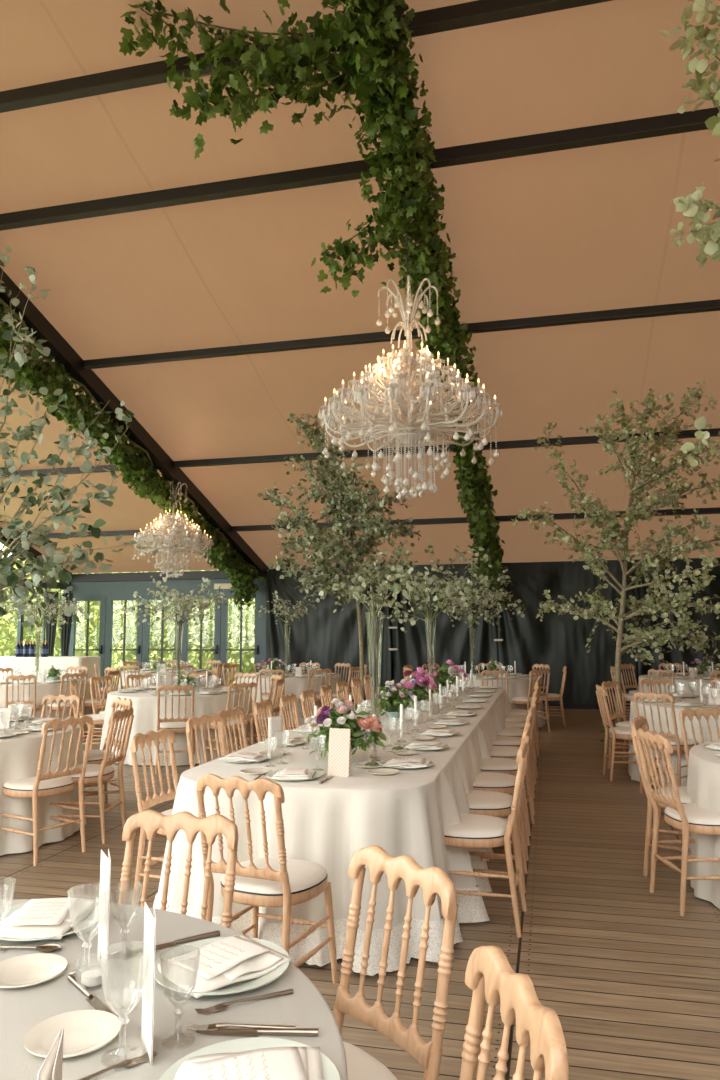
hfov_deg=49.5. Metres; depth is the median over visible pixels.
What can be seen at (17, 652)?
wine bottle
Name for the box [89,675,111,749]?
dining chair
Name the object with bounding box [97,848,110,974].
folded card
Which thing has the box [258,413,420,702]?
birch tree
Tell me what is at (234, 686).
dining chair
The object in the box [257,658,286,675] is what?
flower arrangement
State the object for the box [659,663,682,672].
dining chair
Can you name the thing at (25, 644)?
wine bottle
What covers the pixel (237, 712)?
dining chair
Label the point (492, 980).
dining chair
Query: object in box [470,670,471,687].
candlestick
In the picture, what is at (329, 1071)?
dinner plate
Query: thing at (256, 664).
dining chair
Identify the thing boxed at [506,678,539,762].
dining chair
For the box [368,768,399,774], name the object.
plate
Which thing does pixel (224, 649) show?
door
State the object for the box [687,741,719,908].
tablecloth
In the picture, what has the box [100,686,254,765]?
tablecloth
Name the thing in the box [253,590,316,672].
vase
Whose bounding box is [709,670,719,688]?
dining chair
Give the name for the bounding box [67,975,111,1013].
table knife
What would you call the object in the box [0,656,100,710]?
tablecloth
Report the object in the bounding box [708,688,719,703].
table card
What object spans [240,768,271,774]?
plate
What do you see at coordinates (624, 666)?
dining chair
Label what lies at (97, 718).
dining chair
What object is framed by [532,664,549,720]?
dining chair
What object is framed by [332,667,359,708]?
dining chair
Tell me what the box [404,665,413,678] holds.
dining chair
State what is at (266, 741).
napkin
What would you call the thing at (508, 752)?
dining chair
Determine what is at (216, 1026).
fork
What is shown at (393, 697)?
flower arrangement
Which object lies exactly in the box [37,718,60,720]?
menu card
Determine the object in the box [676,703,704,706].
dinner plate
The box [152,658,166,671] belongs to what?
flower arrangement
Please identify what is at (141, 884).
wine glass
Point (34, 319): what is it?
beam
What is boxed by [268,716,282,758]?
folded card
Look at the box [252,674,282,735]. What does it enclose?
dining chair
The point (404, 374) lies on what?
crystal chandelier
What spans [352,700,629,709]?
baseboard
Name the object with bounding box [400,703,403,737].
candle
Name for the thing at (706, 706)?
plate
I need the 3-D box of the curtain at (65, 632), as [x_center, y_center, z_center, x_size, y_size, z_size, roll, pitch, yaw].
[-6.453,2.312,17.095,0.296,2.300,0.205,-2,-7,17]
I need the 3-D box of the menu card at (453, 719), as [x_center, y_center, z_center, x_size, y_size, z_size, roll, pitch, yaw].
[0.710,1.402,6.090,0.175,0.015,0.125,-3,-7,23]
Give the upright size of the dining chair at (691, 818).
0.921 m
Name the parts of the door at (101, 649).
handle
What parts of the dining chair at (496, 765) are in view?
seat frame, seat, leg, leg, rail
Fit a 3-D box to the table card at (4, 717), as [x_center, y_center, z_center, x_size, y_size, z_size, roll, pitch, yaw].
[-2.740,1.368,5.995,0.104,0.149,0.044,1,-7,-9]
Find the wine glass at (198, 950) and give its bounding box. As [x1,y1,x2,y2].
[159,950,199,1042]
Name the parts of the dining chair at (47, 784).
seat frame, seat, leg, rail, rail, leg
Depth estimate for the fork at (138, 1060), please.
1.30 m
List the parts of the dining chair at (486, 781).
seat frame, seat, leg, leg, rail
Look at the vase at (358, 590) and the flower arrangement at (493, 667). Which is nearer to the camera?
the vase at (358, 590)
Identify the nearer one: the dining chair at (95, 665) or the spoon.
the spoon
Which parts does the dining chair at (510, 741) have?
seat, leg, leg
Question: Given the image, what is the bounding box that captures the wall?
[274,557,719,684]
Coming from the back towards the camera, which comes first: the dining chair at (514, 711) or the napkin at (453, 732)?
the dining chair at (514, 711)
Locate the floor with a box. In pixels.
[0,707,719,1079]
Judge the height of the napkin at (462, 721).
0.026 m
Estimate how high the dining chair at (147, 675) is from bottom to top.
0.921 m
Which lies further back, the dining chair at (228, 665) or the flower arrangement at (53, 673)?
the dining chair at (228, 665)
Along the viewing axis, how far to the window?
16.27 m
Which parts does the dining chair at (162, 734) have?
leg, rail, rail, seat frame, seat, leg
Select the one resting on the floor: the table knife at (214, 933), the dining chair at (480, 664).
the dining chair at (480, 664)
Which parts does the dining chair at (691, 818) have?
leg, rail, rail, leg, seat, seat frame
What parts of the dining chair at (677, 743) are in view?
leg, rail, rail, seat frame, leg, seat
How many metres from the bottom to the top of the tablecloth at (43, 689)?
0.743 m
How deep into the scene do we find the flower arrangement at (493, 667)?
12.03 m
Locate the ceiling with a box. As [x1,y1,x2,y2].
[0,0,719,573]
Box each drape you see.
[266,566,390,700]
[389,564,497,685]
[494,560,636,704]
[633,558,719,676]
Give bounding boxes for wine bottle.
[15,641,19,656]
[20,641,22,656]
[23,641,26,656]
[27,641,29,656]
[29,641,32,656]
[33,641,35,656]
[41,641,44,656]
[45,641,47,656]
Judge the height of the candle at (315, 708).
0.226 m
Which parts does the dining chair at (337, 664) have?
backrest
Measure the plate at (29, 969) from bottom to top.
0.014 m
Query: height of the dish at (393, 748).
0.029 m
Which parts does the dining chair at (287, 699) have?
leg, rail, leg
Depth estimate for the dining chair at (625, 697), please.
11.98 m
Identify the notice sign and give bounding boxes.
[214,583,231,588]
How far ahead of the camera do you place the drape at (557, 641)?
14.94 m
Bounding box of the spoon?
[0,944,61,951]
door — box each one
[68,597,105,693]
[104,596,143,694]
[142,595,181,668]
[180,595,220,682]
[220,594,260,682]
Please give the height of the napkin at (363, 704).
0.026 m
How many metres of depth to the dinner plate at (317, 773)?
3.89 m
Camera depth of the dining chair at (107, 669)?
12.70 m
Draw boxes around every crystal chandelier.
[132,481,213,578]
[318,164,502,499]
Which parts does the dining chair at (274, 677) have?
leg, backrest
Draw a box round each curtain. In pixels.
[45,592,58,655]
[60,593,72,655]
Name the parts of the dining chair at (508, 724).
seat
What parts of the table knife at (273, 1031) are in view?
blade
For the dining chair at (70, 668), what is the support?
on the floor
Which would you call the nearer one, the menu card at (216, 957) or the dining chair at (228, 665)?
the menu card at (216, 957)
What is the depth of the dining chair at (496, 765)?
5.85 m
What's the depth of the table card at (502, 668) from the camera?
12.27 m
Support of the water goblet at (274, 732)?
on the tablecloth at (405, 812)
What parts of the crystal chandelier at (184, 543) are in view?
arm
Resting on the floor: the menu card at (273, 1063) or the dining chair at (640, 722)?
the dining chair at (640, 722)
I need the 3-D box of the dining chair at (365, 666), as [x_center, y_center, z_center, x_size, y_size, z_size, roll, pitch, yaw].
[-0.145,2.566,13.151,0.523,0.921,0.431,0,-7,-6]
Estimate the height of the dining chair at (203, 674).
0.921 m
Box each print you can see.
[21,902,64,918]
[189,942,240,967]
[208,1053,269,1079]
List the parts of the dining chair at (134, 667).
leg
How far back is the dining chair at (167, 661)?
15.88 m
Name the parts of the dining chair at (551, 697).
seat, seat frame, leg, leg, backrest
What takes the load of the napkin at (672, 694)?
on the dinner plate at (671, 695)
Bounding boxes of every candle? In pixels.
[206,671,207,688]
[314,706,317,739]
[372,714,375,752]
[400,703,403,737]
[414,696,417,725]
[429,689,431,715]
[456,676,457,696]
[462,673,463,691]
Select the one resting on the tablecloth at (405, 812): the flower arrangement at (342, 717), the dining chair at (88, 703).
the flower arrangement at (342, 717)
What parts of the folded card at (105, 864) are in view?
panel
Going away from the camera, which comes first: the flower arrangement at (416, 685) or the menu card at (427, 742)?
the menu card at (427, 742)
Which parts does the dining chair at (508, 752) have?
seat frame, seat, leg, rail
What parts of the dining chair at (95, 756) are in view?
seat frame, seat, leg, rail, rail, leg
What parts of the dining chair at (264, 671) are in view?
leg, backrest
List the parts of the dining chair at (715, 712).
leg, rail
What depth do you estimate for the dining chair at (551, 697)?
12.04 m
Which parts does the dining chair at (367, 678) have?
leg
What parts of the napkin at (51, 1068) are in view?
panel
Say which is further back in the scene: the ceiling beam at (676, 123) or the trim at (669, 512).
the trim at (669, 512)
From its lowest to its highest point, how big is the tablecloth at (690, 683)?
0.743 m
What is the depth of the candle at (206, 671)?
9.67 m
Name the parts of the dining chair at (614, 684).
leg, backrest, leg, seat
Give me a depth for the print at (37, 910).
1.94 m
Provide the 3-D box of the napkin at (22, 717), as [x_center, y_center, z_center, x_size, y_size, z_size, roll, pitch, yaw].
[-2.868,1.485,6.520,0.185,0.026,0.235,-3,-7,20]
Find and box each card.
[0,708,10,728]
[6,898,80,925]
[11,715,29,717]
[37,672,44,681]
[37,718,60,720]
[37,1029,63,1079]
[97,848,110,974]
[141,902,155,1065]
[159,664,165,671]
[171,936,271,978]
[189,680,198,692]
[190,1047,306,1079]
[227,752,263,757]
[267,737,298,741]
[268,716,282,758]
[280,768,308,773]
[295,667,301,675]
[299,725,319,728]
[328,728,351,776]
[389,757,423,762]
[410,741,440,744]
[425,729,452,731]
[439,718,462,721]
[448,710,471,712]
[498,667,504,676]
[689,668,696,677]
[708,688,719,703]
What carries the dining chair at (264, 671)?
on the floor
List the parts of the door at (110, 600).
handle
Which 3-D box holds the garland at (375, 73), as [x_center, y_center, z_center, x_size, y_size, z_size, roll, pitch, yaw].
[1.276,-1.340,10.178,2.366,4.563,11.146,-3,-7,23]
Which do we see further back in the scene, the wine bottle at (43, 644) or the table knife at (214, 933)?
the wine bottle at (43, 644)
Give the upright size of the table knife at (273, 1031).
0.013 m
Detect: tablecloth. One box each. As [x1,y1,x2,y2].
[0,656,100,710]
[0,678,97,733]
[0,718,85,855]
[0,899,347,1079]
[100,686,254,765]
[118,669,213,689]
[153,686,511,975]
[237,673,342,726]
[449,674,544,727]
[628,695,719,786]
[638,674,719,694]
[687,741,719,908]
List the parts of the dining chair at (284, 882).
leg, rail, rail, leg, seat, seat frame, leg, leg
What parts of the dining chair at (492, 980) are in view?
leg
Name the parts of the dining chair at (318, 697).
leg, seat frame, backrest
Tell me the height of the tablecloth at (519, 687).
0.743 m
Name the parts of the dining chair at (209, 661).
backrest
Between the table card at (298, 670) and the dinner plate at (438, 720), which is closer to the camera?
the dinner plate at (438, 720)
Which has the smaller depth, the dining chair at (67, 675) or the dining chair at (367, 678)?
the dining chair at (367, 678)
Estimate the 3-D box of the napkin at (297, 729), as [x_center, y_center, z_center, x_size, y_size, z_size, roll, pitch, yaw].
[-0.346,1.374,5.678,0.235,0.026,0.185,-3,-7,18]
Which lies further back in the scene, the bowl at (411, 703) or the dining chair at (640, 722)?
the bowl at (411, 703)
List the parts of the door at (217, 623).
handle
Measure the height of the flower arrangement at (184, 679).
0.251 m
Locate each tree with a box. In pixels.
[0,246,158,634]
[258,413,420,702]
[511,381,719,751]
[660,0,719,465]
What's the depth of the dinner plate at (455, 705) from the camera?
7.24 m
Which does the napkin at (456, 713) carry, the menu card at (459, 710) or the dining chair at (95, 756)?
the menu card at (459, 710)
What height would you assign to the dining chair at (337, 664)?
0.921 m
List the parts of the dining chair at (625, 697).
leg, backrest, leg, seat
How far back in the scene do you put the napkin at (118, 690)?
9.44 m
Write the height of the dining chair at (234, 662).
0.921 m
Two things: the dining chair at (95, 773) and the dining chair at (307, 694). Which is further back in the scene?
the dining chair at (307, 694)
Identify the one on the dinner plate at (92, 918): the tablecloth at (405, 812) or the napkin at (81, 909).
the napkin at (81, 909)
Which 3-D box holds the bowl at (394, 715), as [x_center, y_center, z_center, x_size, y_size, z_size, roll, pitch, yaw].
[0.275,1.422,6.293,0.156,0.085,0.156,-2,-7,13]
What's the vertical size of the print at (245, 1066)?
0.008 m
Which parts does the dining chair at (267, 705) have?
leg, rail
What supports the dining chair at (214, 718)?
on the floor
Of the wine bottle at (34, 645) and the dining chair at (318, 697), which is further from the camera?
the wine bottle at (34, 645)
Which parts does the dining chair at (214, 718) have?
leg, rail, leg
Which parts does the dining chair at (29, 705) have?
leg, backrest, seat, seat frame, leg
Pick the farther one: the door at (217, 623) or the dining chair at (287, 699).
the door at (217, 623)
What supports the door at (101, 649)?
in the wall
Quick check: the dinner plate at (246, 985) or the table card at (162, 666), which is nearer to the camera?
the dinner plate at (246, 985)
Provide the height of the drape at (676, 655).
2.700 m
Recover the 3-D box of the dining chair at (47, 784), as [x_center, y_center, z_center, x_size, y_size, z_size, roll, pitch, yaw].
[-2.146,1.659,5.313,0.526,0.921,0.435,-5,-8,32]
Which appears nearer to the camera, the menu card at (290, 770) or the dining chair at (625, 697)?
the menu card at (290, 770)
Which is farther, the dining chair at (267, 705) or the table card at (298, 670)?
the table card at (298, 670)
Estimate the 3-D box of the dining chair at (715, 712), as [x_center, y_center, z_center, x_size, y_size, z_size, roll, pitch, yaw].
[2.537,1.643,5.368,0.435,0.921,0.526,1,-7,-14]
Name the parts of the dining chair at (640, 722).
rail, leg, leg, rail, seat frame, seat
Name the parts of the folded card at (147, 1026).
panel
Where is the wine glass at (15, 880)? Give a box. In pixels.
[0,880,15,944]
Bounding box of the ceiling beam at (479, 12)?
[0,0,612,112]
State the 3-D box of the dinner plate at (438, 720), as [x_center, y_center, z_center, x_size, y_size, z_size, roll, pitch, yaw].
[0.710,1.429,6.087,0.290,0.019,0.290,-2,-7,13]
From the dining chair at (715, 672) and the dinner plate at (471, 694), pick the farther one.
the dining chair at (715, 672)
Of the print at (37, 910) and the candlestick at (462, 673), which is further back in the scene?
the candlestick at (462, 673)
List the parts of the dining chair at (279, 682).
seat frame, seat, leg, backrest, leg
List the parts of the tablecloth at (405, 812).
lace trim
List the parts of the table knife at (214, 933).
blade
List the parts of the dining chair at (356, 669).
seat, leg, backrest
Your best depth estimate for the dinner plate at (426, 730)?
5.36 m
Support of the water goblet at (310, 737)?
on the tablecloth at (405, 812)
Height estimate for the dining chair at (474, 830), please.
0.921 m
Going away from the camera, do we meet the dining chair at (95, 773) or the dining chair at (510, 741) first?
the dining chair at (95, 773)
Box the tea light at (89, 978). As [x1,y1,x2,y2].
[75,961,109,986]
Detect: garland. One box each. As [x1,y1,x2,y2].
[0,298,263,609]
[118,0,512,613]
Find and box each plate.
[0,732,17,738]
[0,897,98,940]
[0,953,66,987]
[10,731,28,734]
[22,727,61,731]
[24,1010,120,1057]
[155,937,289,994]
[159,1037,339,1079]
[197,692,218,694]
[220,754,270,762]
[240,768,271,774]
[259,751,286,754]
[261,739,304,746]
[266,769,323,780]
[294,736,313,740]
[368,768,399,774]
[380,759,433,768]
[392,750,419,755]
[402,743,448,750]
[411,736,434,740]
[419,730,460,736]
[426,725,447,728]
[432,720,469,725]
[438,716,456,718]
[443,712,476,716]
[452,705,482,708]
[460,699,488,702]
[467,694,492,697]
[671,695,698,697]
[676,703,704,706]
[698,705,712,707]
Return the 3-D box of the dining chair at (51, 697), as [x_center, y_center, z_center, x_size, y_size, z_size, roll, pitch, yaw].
[-2.773,1.844,6.863,0.435,0.921,0.526,-2,-7,13]
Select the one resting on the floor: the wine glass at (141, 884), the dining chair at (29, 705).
the dining chair at (29, 705)
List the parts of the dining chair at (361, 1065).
leg, seat, rail, rail, leg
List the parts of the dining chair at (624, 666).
leg, backrest, leg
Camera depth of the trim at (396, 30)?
6.56 m
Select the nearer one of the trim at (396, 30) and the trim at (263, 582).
the trim at (396, 30)
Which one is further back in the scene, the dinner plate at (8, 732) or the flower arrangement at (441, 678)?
the flower arrangement at (441, 678)
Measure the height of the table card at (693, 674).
0.149 m
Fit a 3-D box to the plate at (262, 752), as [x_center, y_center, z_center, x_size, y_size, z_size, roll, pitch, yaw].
[-0.517,1.267,4.634,0.164,0.014,0.164,-2,-7,13]
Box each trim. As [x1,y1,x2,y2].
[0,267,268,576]
[0,299,719,376]
[0,428,719,477]
[0,527,71,573]
[40,507,719,537]
[60,582,70,655]
[69,563,632,581]
[70,578,260,596]
[260,578,265,669]
[374,2,446,347]
[496,606,498,666]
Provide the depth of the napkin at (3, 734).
5.42 m
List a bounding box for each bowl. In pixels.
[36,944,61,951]
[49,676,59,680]
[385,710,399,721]
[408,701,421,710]
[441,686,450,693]
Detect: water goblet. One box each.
[68,891,107,971]
[99,949,149,1060]
[274,732,288,763]
[310,737,325,769]
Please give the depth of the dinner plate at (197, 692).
9.08 m
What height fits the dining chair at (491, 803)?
0.921 m
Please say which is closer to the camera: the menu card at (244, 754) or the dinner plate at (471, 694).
the menu card at (244, 754)
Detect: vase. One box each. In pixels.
[0,588,82,675]
[121,576,227,684]
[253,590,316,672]
[319,551,424,717]
[357,539,496,694]
[422,569,524,674]
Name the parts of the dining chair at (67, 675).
seat, seat frame, leg, backrest, leg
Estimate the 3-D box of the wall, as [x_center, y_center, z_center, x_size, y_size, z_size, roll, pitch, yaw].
[5.095,1.775,15.002,14.380,2.870,0.100,-2,-7,13]
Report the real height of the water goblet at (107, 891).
0.175 m
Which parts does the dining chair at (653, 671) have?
leg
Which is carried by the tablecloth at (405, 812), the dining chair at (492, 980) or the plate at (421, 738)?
the plate at (421, 738)
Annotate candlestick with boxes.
[156,672,158,689]
[204,671,207,690]
[311,706,320,744]
[369,714,378,757]
[399,703,404,742]
[414,696,419,729]
[427,689,433,719]
[439,684,441,711]
[447,680,448,701]
[456,676,458,699]
[462,673,465,694]
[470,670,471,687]
[700,679,702,701]
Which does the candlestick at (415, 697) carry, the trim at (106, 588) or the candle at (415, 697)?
the candle at (415, 697)
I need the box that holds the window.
[16,570,66,644]
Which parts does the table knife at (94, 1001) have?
blade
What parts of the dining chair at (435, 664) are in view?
backrest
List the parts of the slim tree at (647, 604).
pot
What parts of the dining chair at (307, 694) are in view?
leg, rail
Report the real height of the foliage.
4.270 m
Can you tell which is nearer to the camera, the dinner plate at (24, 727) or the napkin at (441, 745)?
the napkin at (441, 745)
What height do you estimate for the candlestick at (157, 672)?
0.256 m
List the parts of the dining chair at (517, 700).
seat, seat frame, leg, backrest, leg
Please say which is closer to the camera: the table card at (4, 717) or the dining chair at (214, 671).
the table card at (4, 717)
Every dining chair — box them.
[0,667,13,678]
[1,715,92,865]
[5,674,39,717]
[41,694,80,718]
[47,673,87,737]
[58,707,133,843]
[66,666,87,677]
[69,679,103,743]
[83,697,131,812]
[84,670,119,727]
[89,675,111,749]
[94,663,117,713]
[97,667,117,709]
[118,809,237,927]
[119,665,140,688]
[122,661,140,670]
[126,673,153,688]
[130,728,178,905]
[155,685,194,772]
[165,660,184,668]
[171,665,193,685]
[180,672,208,686]
[185,713,226,768]
[196,774,337,983]
[205,682,257,750]
[206,660,221,677]
[211,667,219,684]
[217,663,229,684]
[217,707,247,755]
[222,664,237,686]
[224,661,235,685]
[234,672,257,740]
[242,678,284,742]
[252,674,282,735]
[253,699,272,742]
[254,663,270,672]
[259,669,288,726]
[279,693,299,732]
[298,668,331,716]
[299,662,319,671]
[300,689,315,723]
[320,684,333,708]
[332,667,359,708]
[333,845,457,1079]
[334,663,350,689]
[336,681,348,700]
[342,664,366,704]
[351,677,362,704]
[363,675,372,700]
[403,667,410,678]
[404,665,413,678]
[422,663,439,676]
[444,736,528,937]
[459,945,568,1079]
[466,722,530,892]
[473,711,532,860]
[478,663,499,673]
[481,670,507,695]
[481,703,535,835]
[490,696,536,814]
[492,691,537,797]
[497,686,539,784]
[504,682,538,766]
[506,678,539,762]
[510,675,541,753]
[512,669,549,731]
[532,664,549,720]
[540,666,566,727]
[596,685,636,781]
[602,680,629,768]
[610,666,639,724]
[621,664,637,711]
[630,716,690,875]
[634,692,698,793]
[636,728,719,915]
[640,678,672,694]
[648,669,676,694]
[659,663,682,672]
[679,707,719,765]
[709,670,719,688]
[710,678,719,689]
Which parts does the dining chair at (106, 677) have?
leg, backrest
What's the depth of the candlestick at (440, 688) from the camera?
7.07 m
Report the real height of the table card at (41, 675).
0.149 m
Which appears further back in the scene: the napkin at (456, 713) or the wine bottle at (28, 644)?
the wine bottle at (28, 644)
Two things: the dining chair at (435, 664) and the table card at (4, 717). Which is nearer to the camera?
the table card at (4, 717)
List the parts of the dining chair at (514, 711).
seat, leg, leg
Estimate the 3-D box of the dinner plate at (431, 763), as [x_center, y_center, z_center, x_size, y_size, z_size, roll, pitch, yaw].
[0.254,1.211,4.210,0.290,0.019,0.290,-2,-7,13]
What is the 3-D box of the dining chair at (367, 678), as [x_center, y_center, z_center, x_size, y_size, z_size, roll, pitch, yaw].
[0.323,2.192,9.971,0.523,0.921,0.431,-2,-7,12]
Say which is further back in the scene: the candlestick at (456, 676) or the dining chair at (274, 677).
the dining chair at (274, 677)
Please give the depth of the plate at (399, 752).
4.65 m
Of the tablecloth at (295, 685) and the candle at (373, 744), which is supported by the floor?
the tablecloth at (295, 685)
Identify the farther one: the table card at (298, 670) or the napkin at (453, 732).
the table card at (298, 670)
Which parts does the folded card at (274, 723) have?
panel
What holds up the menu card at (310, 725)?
on the napkin at (297, 729)
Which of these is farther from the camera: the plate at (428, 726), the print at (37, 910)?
the plate at (428, 726)
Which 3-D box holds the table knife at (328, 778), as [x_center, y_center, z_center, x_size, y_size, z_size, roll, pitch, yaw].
[-0.162,1.174,3.840,0.020,0.013,0.223,-2,-7,15]
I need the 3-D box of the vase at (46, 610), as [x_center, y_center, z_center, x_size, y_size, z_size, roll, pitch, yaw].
[-4.881,1.377,11.775,1.369,1.473,1.152,0,-7,1]
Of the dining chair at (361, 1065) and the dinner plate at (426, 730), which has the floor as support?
the dining chair at (361, 1065)
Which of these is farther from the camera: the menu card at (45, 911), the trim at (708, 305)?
the trim at (708, 305)
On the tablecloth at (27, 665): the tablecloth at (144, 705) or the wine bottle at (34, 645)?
the wine bottle at (34, 645)
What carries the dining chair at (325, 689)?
on the floor
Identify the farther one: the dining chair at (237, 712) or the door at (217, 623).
the door at (217, 623)
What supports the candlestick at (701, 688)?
on the tablecloth at (633, 769)
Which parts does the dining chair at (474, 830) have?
seat, seat frame, leg, leg, rail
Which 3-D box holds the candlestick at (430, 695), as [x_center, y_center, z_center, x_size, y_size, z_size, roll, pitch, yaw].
[0.580,1.351,6.434,0.066,0.256,0.066,-3,-7,21]
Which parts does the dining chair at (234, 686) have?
leg, seat frame, seat, backrest, leg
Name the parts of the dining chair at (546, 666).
backrest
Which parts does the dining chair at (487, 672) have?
backrest, leg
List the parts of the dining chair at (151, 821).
leg, rail, leg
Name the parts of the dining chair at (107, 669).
backrest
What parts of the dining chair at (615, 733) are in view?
leg, backrest, leg, seat, seat frame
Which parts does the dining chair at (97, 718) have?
leg, backrest, seat, seat frame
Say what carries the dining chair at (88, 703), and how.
on the floor
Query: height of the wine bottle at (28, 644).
0.304 m
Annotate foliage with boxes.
[0,545,254,685]
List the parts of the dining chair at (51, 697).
leg, rail, leg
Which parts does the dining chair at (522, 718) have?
seat, leg, leg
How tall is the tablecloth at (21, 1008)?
0.743 m
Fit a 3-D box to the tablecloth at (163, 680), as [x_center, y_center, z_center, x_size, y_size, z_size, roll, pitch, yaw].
[-3.626,2.827,14.581,1.837,0.743,1.858,-2,-7,13]
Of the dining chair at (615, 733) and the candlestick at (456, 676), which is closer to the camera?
the dining chair at (615, 733)
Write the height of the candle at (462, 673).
0.226 m
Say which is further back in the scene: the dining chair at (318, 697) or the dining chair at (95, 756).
the dining chair at (318, 697)
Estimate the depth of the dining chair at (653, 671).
11.17 m
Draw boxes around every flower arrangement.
[47,665,63,680]
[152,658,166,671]
[174,672,198,692]
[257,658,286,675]
[304,698,385,757]
[371,681,414,721]
[396,667,438,710]
[424,660,466,693]
[486,658,501,676]
[690,654,719,676]
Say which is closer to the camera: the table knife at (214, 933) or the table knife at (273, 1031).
the table knife at (273, 1031)
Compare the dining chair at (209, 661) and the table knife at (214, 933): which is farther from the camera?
the dining chair at (209, 661)
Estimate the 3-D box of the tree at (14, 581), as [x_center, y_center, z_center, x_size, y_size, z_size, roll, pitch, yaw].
[-2.552,-0.507,5.941,2.250,3.838,1.026,-3,-7,18]
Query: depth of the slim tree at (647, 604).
9.71 m
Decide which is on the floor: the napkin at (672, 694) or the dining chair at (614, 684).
the dining chair at (614, 684)
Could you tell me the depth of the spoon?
1.79 m
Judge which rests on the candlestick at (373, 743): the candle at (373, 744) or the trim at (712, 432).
the candle at (373, 744)
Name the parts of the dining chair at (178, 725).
leg, seat frame, seat, rail, rail, leg, leg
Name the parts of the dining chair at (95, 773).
seat, seat frame, leg, rail, rail, leg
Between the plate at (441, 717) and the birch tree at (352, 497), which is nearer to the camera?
the plate at (441, 717)
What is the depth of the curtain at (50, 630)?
16.60 m
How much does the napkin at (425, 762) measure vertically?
0.026 m
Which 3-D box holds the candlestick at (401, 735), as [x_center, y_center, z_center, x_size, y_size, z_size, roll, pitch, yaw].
[0.275,1.203,5.158,0.066,0.256,0.066,5,-9,-38]
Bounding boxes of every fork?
[78,1050,157,1079]
[187,1022,295,1030]
[195,989,293,1013]
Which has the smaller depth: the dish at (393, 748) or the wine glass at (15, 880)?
the wine glass at (15, 880)
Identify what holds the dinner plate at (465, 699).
on the tablecloth at (405, 812)
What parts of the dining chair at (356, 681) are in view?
leg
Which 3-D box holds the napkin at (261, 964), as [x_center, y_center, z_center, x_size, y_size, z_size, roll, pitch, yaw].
[-0.296,0.906,1.679,0.235,0.026,0.185,6,-9,-42]
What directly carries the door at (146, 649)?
in the wall
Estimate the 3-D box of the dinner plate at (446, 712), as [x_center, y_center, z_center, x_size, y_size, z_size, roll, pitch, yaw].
[0.862,1.501,6.713,0.290,0.019,0.290,-2,-7,13]
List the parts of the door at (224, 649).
handle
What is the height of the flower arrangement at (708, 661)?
0.366 m
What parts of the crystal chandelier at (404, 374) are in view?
arm, arm, arm, arm, arm, arm, arm, arm, arm, arm, arm, arm, arm, dome arm, dome arm, arm, dome arm, arm, arm, dome arm, chain, dome arm, dome arm, arm, dome arm, arm, arm, arm, arm, arm, arm, arm, arm, arm, arm, arm, arm, arm, arm, arm, arm, arm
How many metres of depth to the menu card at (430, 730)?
5.44 m
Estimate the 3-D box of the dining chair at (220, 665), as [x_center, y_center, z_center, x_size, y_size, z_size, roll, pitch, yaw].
[-2.675,2.699,14.182,0.523,0.921,0.431,-3,-7,23]
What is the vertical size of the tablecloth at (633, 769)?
0.743 m
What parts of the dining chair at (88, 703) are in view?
seat frame, seat, leg, backrest, leg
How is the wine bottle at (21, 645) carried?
on the tablecloth at (27, 665)
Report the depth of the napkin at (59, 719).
6.22 m
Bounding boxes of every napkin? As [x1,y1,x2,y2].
[0,732,13,736]
[0,899,98,938]
[11,716,33,720]
[21,726,61,729]
[32,719,61,722]
[116,690,137,691]
[157,934,291,998]
[175,1047,322,1079]
[219,755,268,761]
[260,740,305,745]
[272,770,315,778]
[292,728,319,731]
[359,703,372,705]
[383,759,430,767]
[404,743,446,748]
[420,730,458,734]
[433,720,467,723]
[444,712,475,714]
[455,704,480,707]
[463,699,486,701]
[468,694,490,696]
[473,689,495,691]
[479,686,497,687]
[672,694,697,696]
[674,703,702,705]
[705,744,719,748]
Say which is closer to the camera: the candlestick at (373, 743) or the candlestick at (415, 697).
the candlestick at (373, 743)
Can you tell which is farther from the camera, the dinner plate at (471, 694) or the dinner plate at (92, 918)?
the dinner plate at (471, 694)
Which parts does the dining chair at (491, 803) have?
seat, seat frame, leg, leg, rail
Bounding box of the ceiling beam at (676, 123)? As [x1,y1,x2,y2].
[0,107,719,230]
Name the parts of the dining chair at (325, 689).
leg, rail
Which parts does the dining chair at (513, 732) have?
seat, leg, leg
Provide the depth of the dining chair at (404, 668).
12.22 m
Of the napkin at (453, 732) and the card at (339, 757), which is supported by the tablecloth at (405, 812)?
the card at (339, 757)
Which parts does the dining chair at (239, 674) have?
backrest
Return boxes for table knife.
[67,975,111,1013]
[125,930,219,953]
[196,1028,318,1036]
[319,776,333,783]
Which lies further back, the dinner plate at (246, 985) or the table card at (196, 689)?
the table card at (196, 689)
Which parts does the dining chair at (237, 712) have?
leg, rail, leg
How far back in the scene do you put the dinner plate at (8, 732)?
5.46 m
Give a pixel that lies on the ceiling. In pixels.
(583, 229)
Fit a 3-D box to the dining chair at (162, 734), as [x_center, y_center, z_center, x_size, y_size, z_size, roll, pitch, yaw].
[-0.969,1.541,4.352,0.526,0.921,0.435,-3,-7,20]
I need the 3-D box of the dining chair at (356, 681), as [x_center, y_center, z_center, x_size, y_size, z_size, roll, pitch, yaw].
[0.175,2.122,9.364,0.523,0.921,0.431,-2,-7,13]
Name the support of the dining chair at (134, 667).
on the floor
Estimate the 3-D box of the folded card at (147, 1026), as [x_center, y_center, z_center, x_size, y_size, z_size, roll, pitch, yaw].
[-0.369,0.774,1.374,0.017,0.235,0.099,2,-7,-20]
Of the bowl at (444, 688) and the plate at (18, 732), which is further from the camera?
the bowl at (444, 688)
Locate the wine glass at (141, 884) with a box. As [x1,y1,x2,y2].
[110,884,141,956]
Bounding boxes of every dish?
[355,760,382,768]
[383,746,410,751]

